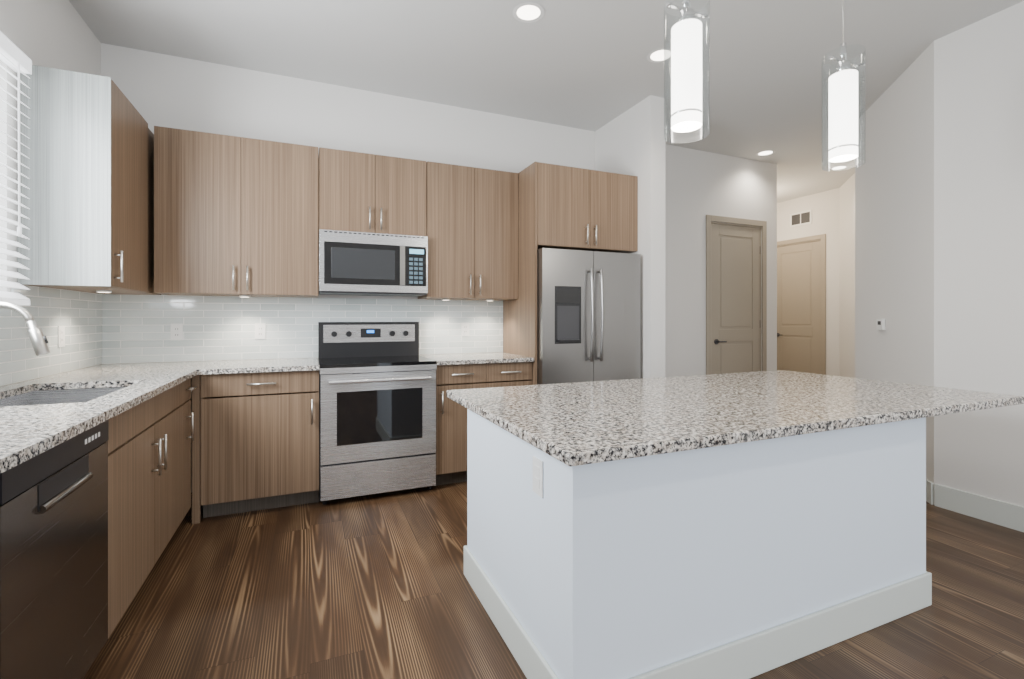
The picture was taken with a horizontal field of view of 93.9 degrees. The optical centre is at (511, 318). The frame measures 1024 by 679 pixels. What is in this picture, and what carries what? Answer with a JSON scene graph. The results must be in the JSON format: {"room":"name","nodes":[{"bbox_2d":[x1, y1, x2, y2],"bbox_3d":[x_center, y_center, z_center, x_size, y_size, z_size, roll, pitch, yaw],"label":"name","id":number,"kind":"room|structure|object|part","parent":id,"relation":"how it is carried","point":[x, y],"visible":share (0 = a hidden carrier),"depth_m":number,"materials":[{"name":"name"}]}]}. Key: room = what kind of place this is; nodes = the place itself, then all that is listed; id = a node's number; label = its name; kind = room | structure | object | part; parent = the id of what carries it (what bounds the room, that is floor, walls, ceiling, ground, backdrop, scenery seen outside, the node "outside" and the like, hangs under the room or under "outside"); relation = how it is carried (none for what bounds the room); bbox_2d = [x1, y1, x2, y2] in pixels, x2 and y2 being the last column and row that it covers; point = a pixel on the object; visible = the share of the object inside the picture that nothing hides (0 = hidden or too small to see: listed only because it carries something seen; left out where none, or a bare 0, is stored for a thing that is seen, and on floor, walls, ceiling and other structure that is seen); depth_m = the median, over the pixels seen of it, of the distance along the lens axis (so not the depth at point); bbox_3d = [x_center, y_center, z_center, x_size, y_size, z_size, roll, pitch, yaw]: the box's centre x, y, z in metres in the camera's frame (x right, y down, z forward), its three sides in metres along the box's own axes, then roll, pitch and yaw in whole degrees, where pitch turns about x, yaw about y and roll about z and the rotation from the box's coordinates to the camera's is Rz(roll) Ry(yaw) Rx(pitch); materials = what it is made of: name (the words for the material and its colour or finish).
{"room":"kitchen","nodes":[
{"label":"kitchen","id":0,"kind":"room"},
{"bbox_2d":[0,0,100,298],"bbox_3d":[-1.388,-0.299,-0.138,0.150,3.020,7.350,0,0,-23],"label":"wall","id":1,"kind":"structure","parent":0,"point":[57,34],"depth_m":2.35,"materials":[{"name":"white paint"}]},
{"bbox_2d":[0,31,31,304],"bbox_3d":[-2.003,-0.635,1.606,0.072,1.147,1.360,0,0,-23],"label":"window blinds","id":2,"kind":"object","parent":1,"relation":"attached to","point":[14,57],"visible":0.88,"depth_m":2.13,"materials":[{"name":"white plastic"}]},
{"bbox_2d":[0,285,101,385],"bbox_3d":[-2.046,0.068,1.619,0.008,0.457,3.298,0,0,-23],"label":"backsplash","id":3,"kind":"structure","parent":1,"relation":"attached to","point":[77,315],"depth_m":2.53,"materials":[{"name":"tile"}]},
{"bbox_2d":[58,326,64,346],"bbox_3d":[-2.458,0.096,2.610,0.007,0.115,0.070,0,0,-23],"label":"electrical outlet","id":4,"kind":"object","parent":3,"relation":"attached to","point":[61,336],"visible":1,"depth_m":2.60,"materials":[{"name":"white plastic"}]},
{"bbox_2d":[17,65,160,294],"bbox_3d":[-2.326,-0.679,2.760,0.384,1.036,0.979,0,0,-23],"label":"upper cabinet","id":5,"kind":"object","parent":1,"relation":"attached to","point":[89,193],"visible":0.92,"depth_m":2.33,"materials":[{"name":"laminate"}]},
{"bbox_2d":[96,290,111,292],"bbox_3d":[-2.307,-0.154,2.704,0.068,0.012,0.068,0,0,-23],"label":"light","id":6,"kind":"object","parent":5,"relation":"attached to","point":[104,291],"visible":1,"depth_m":2.69,"materials":[{"name":"white"}]},
{"bbox_2d":[101,43,776,492],"bbox_3d":[0.173,-0.299,4.437,6.300,3.020,0.150,0,0,-23],"label":"wall","id":7,"kind":"structure","parent":0,"point":[159,89],"depth_m":4.04,"materials":[{"name":"white paint"}]},
{"bbox_2d":[154,126,317,297],"bbox_3d":[-1.843,-0.679,3.288,0.946,1.036,0.384,0,0,-23],"label":"upper cabinet","id":8,"kind":"object","parent":7,"relation":"attached to","point":[235,216],"visible":0.98,"depth_m":3.13,"materials":[{"name":"laminate"}]},
{"bbox_2d":[102,294,502,363],"bbox_3d":[-1.383,0.068,3.688,2.829,0.457,0.008,0,0,-23],"label":"backsplash","id":9,"kind":"structure","parent":7,"relation":"attached to","point":[136,328],"depth_m":3.49,"materials":[{"name":"tile"}]},
{"bbox_2d":[171,324,182,339],"bbox_3d":[-2.305,0.091,3.288,0.070,0.115,0.007,0,0,-23],"label":"electrical outlet","id":10,"kind":"object","parent":9,"relation":"attached to","point":[176,331],"visible":1,"depth_m":3.29,"materials":[{"name":"white plastic"}]},
{"bbox_2d":[255,323,265,338],"bbox_3d":[-1.835,0.091,3.487,0.070,0.115,0.007,0,0,-23],"label":"electrical outlet","id":11,"kind":"object","parent":9,"relation":"attached to","point":[260,330],"visible":1,"depth_m":3.49,"materials":[{"name":"white plastic"}]},
{"bbox_2d":[461,323,468,335],"bbox_3d":[-0.400,0.091,4.097,0.070,0.115,0.007,0,0,-23],"label":"electrical outlet","id":12,"kind":"object","parent":9,"relation":"attached to","point":[464,329],"visible":1,"depth_m":4.09,"materials":[{"name":"white plastic"}]},
{"bbox_2d":[318,147,425,237],"bbox_3d":[-1.056,-0.908,3.622,0.756,0.578,0.384,0,0,-23],"label":"upper cabinet","id":13,"kind":"object","parent":7,"relation":"attached to","point":[365,192],"visible":0.92,"depth_m":3.47,"materials":[{"name":"laminate"}]},
{"bbox_2d":[319,229,427,296],"bbox_3d":[-1.049,-0.398,3.606,0.752,0.435,0.400,0,0,-23],"label":"microwave","id":14,"kind":"object","parent":13,"relation":"attached to","point":[363,264],"visible":1,"depth_m":3.42,"materials":[{"name":"silver metal"}]},
{"bbox_2d":[418,161,517,300],"bbox_3d":[-0.357,-0.679,3.920,0.756,1.036,0.384,0,0,-23],"label":"upper cabinet","id":15,"kind":"object","parent":7,"relation":"attached to","point":[472,224],"visible":1,"depth_m":3.77,"materials":[{"name":"laminate"}]},
{"bbox_2d":[537,162,637,252],"bbox_3d":[0.504,-0.880,4.117,0.936,0.633,0.694,0,0,-23],"label":"upper cabinet","id":16,"kind":"object","parent":7,"relation":"attached to","point":[585,209],"visible":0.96,"depth_m":3.82,"materials":[{"name":"laminate"}]},
{"bbox_2d":[711,224,759,373],"bbox_3d":[2.518,0.083,5.352,0.750,2.241,0.094,0,0,-23],"label":"door","id":17,"kind":"structure","parent":7,"relation":"in","point":[735,299],"depth_m":5.35,"materials":[{"name":"beige paint"}]},
{"bbox_2d":[706,215,766,374],"bbox_3d":[2.492,0.043,5.397,0.910,2.335,0.136,0,0,-23],"label":"door frame","id":18,"kind":"structure","parent":7,"relation":"attached to","point":[763,278],"depth_m":5.42,"materials":[{"name":"beige paint"}]},
{"bbox_2d":[69,0,1023,202],"bbox_3d":[1.699,-1.859,3.211,8.450,0.100,11.100,0,0,-23],"label":"ceiling","id":19,"kind":"structure","parent":0,"point":[584,64],"depth_m":3.20,"materials":[{"name":"white paint"}]},
{"bbox_2d":[513,2,544,22],"bbox_3d":[0.098,-1.806,2.824,0.190,0.001,0.190,0,0,-23],"label":"recessed light","id":20,"kind":"object","parent":19,"relation":"in","point":[528,12],"visible":1,"depth_m":2.82,"materials":[{"name":"white plastic"}]},
{"bbox_2d":[647,48,663,62],"bbox_3d":[1.022,-1.806,3.282,0.190,0.001,0.190,0,0,-23],"label":"recessed light","id":21,"kind":"object","parent":19,"relation":"in","point":[655,56],"visible":0.62,"depth_m":3.29,"materials":[{"name":"white plastic"}]},
{"bbox_2d":[664,0,709,142],"bbox_3d":[0.695,-1.269,1.904,0.196,1.080,0.172,0,0,-23],"label":"pendant light","id":22,"kind":"object","parent":19,"relation":"hanging from","point":[687,72],"visible":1,"depth_m":1.88,"materials":[{"name":"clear glass"}]},
{"bbox_2d":[756,150,774,155],"bbox_3d":[2.764,-1.806,5.217,0.190,0.001,0.190,0,0,-23],"label":"recessed light","id":23,"kind":"object","parent":19,"relation":"in","point":[765,153],"visible":1,"depth_m":5.23,"materials":[{"name":"white plastic"}]},
{"bbox_2d":[830,165,848,169],"bbox_3d":[3.916,-1.806,5.728,0.190,0.001,0.190,0,0,-23],"label":"recessed light","id":24,"kind":"object","parent":19,"relation":"in","point":[839,167],"depth_m":5.71,"materials":[{"name":"white plastic"}]},
{"bbox_2d":[822,0,865,170],"bbox_3d":[1.578,-1.269,2.280,0.196,1.080,0.172,0,0,-23],"label":"pendant light","id":25,"kind":"object","parent":19,"relation":"hanging from","point":[844,113],"visible":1,"depth_m":2.26,"materials":[{"name":"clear glass"}]},
{"bbox_2d":[83,481,1023,678],"bbox_3d":[1.699,1.241,3.211,8.450,0.060,11.100,0,0,-23],"label":"floor","id":26,"kind":"structure","parent":0,"point":[375,586],"depth_m":2.00,"materials":[{"name":"brown wood"}]},
{"bbox_2d":[0,419,108,678],"bbox_3d":[-1.534,0.773,1.240,0.617,0.876,0.624,0,0,-23],"label":"dishwasher","id":27,"kind":"object","parent":26,"relation":"on","point":[53,562],"visible":0.94,"depth_m":1.30,"materials":[{"name":"black metal"}]},
{"bbox_2d":[38,381,185,638],"bbox_3d":[-1.885,0.770,2.023,0.616,0.882,1.084,0,0,-23],"label":"base cabinet","id":28,"kind":"object","parent":26,"relation":"on","point":[149,471],"depth_m":1.99,"materials":[{"name":"laminate"}]},
{"bbox_2d":[0,361,207,473],"bbox_3d":[-1.746,0.312,1.746,0.660,0.030,3.298,0,0,-23],"label":"countertop","id":29,"kind":"structure","parent":28,"relation":"on","point":[27,432],"depth_m":1.64,"materials":[{"name":"stone"}]},
{"bbox_2d":[0,302,50,355],"bbox_3d":[-1.996,0.114,1.905,0.263,0.364,0.108,0,0,-23],"label":"faucet","id":30,"kind":"object","parent":29,"relation":"on","point":[38,340],"visible":1,"depth_m":1.90,"materials":[{"name":"silver metal"}]},
{"bbox_2d":[0,387,124,406],"bbox_3d":[-1.846,0.437,1.939,0.440,0.216,0.710,0,0,-23],"label":"sink","id":31,"kind":"object","parent":29,"relation":"in","point":[40,397],"visible":0.04,"depth_m":2.21,"materials":[{"name":"silver metal"}]},
{"bbox_2d":[186,378,193,513],"bbox_3d":[-2.132,0.770,2.604,0.616,0.882,0.178,0,0,-23],"label":"base cabinet","id":32,"kind":"object","parent":26,"relation":"on","point":[189,416],"depth_m":2.75,"materials":[{"name":"laminate"}]},
{"bbox_2d":[84,361,191,369],"bbox_3d":[-2.276,0.312,2.956,0.390,0.030,0.655,0,0,-23],"label":"countertop","id":33,"kind":"structure","parent":32,"relation":"on","point":[122,366],"depth_m":2.97,"materials":[{"name":"stone"}]},
{"bbox_2d":[192,370,318,523],"bbox_3d":[-1.675,0.770,3.212,0.696,0.882,0.652,0,0,-23],"label":"base cabinet","id":34,"kind":"object","parent":26,"relation":"on","point":[255,444],"visible":0.9,"depth_m":2.94,"materials":[{"name":"laminate"}]},
{"bbox_2d":[200,358,318,374],"bbox_3d":[-1.657,0.312,3.220,0.656,0.030,0.655,0,0,-23],"label":"countertop","id":35,"kind":"structure","parent":34,"relation":"on","point":[291,364],"depth_m":3.04,"materials":[{"name":"stone"}]},
{"bbox_2d":[318,322,436,504],"bbox_3d":[-0.990,0.618,3.467,0.758,1.186,0.700,0,0,-23],"label":"range","id":36,"kind":"object","parent":26,"relation":"on","point":[377,407],"visible":0.98,"depth_m":3.23,"materials":[{"name":"silver metal"}]},
{"bbox_2d":[435,362,531,485],"bbox_3d":[-0.304,0.770,3.794,0.756,0.882,0.652,0,0,-23],"label":"base cabinet","id":37,"kind":"object","parent":26,"relation":"on","point":[451,441],"visible":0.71,"depth_m":3.45,"materials":[{"name":"laminate"}]},
{"bbox_2d":[420,352,533,364],"bbox_3d":[-0.304,0.312,3.795,0.756,0.030,0.655,0,0,-23],"label":"countertop","id":38,"kind":"structure","parent":37,"relation":"on","point":[469,358],"depth_m":3.60,"materials":[{"name":"stone"}]},
{"bbox_2d":[503,162,536,384],"bbox_3d":[0.056,0.007,3.946,0.018,2.408,0.658,0,0,-23],"label":"panel","id":39,"kind":"object","parent":26,"relation":"on","point":[520,325],"visible":0.5,"depth_m":3.80,"materials":[{"name":"laminate"}]},
{"bbox_2d":[537,248,639,384],"bbox_3d":[0.518,0.340,4.047,0.900,1.742,0.777,0,0,-23],"label":"refrigerator","id":40,"kind":"object","parent":26,"relation":"on","point":[588,316],"visible":0.58,"depth_m":3.72,"materials":[{"name":"silver metal"}]},
{"bbox_2d":[464,409,931,678],"bbox_3d":[0.773,0.799,2.144,1.751,0.823,1.010,0,0,-23],"label":"kitchen island","id":41,"kind":"object","parent":26,"relation":"on","point":[626,568],"depth_m":1.63,"materials":[{"name":"white paint"}]},
{"bbox_3d":[0.083,0.513,1.558,0.006,0.115,0.070,0,0,-23],"label":"kitchen island panel","id":42,"kind":"part","parent":41,"relation":"part of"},
{"bbox_3d":[0.773,1.143,2.144,1.751,0.136,1.010,0,0,-23],"label":"kitchen island base","id":43,"kind":"part","parent":41,"relation":"part of","materials":[{"name":"white paint"}]},
{"bbox_2d":[446,370,1023,466],"bbox_3d":[1.004,0.369,2.267,2.373,0.035,1.215,0,0,-23],"label":"island countertop","id":44,"kind":"structure","parent":41,"relation":"on","point":[577,423],"depth_m":1.90,"materials":[{"name":"stone"}]},
{"bbox_2d":[926,479,1023,531],"bbox_3d":[3.205,1.141,1.840,1.930,0.140,6.999,0,0,-23],"label":"baseboard","id":45,"kind":"structure","parent":26,"relation":"on","point":[1002,513],"depth_m":2.90,"materials":[{"name":"white paint"}]},
{"bbox_2d":[595,95,664,378],"bbox_3d":[1.030,-0.299,4.274,0.150,3.020,0.820,0,0,-23],"label":"wall","id":46,"kind":"structure","parent":0,"point":[630,141],"depth_m":3.92,"materials":[{"name":"white paint"}]},
{"bbox_2d":[777,173,854,377],"bbox_3d":[3.274,-0.299,7.113,2.139,3.020,5.148,0,0,-23],"label":"wall","id":47,"kind":"structure","parent":0,"point":[833,215],"depth_m":6.64,"materials":[{"name":"white paint"}]},
{"bbox_2d":[777,241,819,373],"bbox_3d":[4.274,0.043,7.188,0.094,2.321,0.750,0,0,-23],"label":"door","id":48,"kind":"structure","parent":47,"relation":"in","point":[798,307],"depth_m":7.16,"materials":[{"name":"beige paint"}]},
{"bbox_2d":[790,210,811,226],"bbox_3d":[4.296,-1.489,7.117,0.012,0.200,0.340,0,0,-23],"label":"air vent","id":49,"kind":"object","parent":47,"relation":"in","point":[801,218],"visible":1,"depth_m":7.10,"materials":[{"name":"white metal"}]},
{"bbox_2d":[777,234,825,374],"bbox_3d":[4.315,0.004,7.212,0.126,2.415,0.910,0,0,-23],"label":"door frame","id":50,"kind":"structure","parent":47,"relation":"attached to","point":[815,238],"depth_m":6.81,"materials":[{"name":"beige paint"}]},
{"bbox_2d":[855,1,1023,506],"bbox_3d":[3.983,-0.299,1.454,0.981,3.020,6.080,0,0,-23],"label":"wall","id":51,"kind":"structure","parent":0,"point":[939,231],"depth_m":3.01,"materials":[{"name":"white paint"}]},
{"bbox_2d":[876,319,884,329],"bbox_3d":[2.968,0.046,3.849,0.023,0.090,0.110,0,0,18],"label":"thermostat","id":52,"kind":"object","parent":51,"relation":"attached to","point":[880,324],"visible":1,"depth_m":3.83,"materials":[{"name":"white plastic"}]}
]}

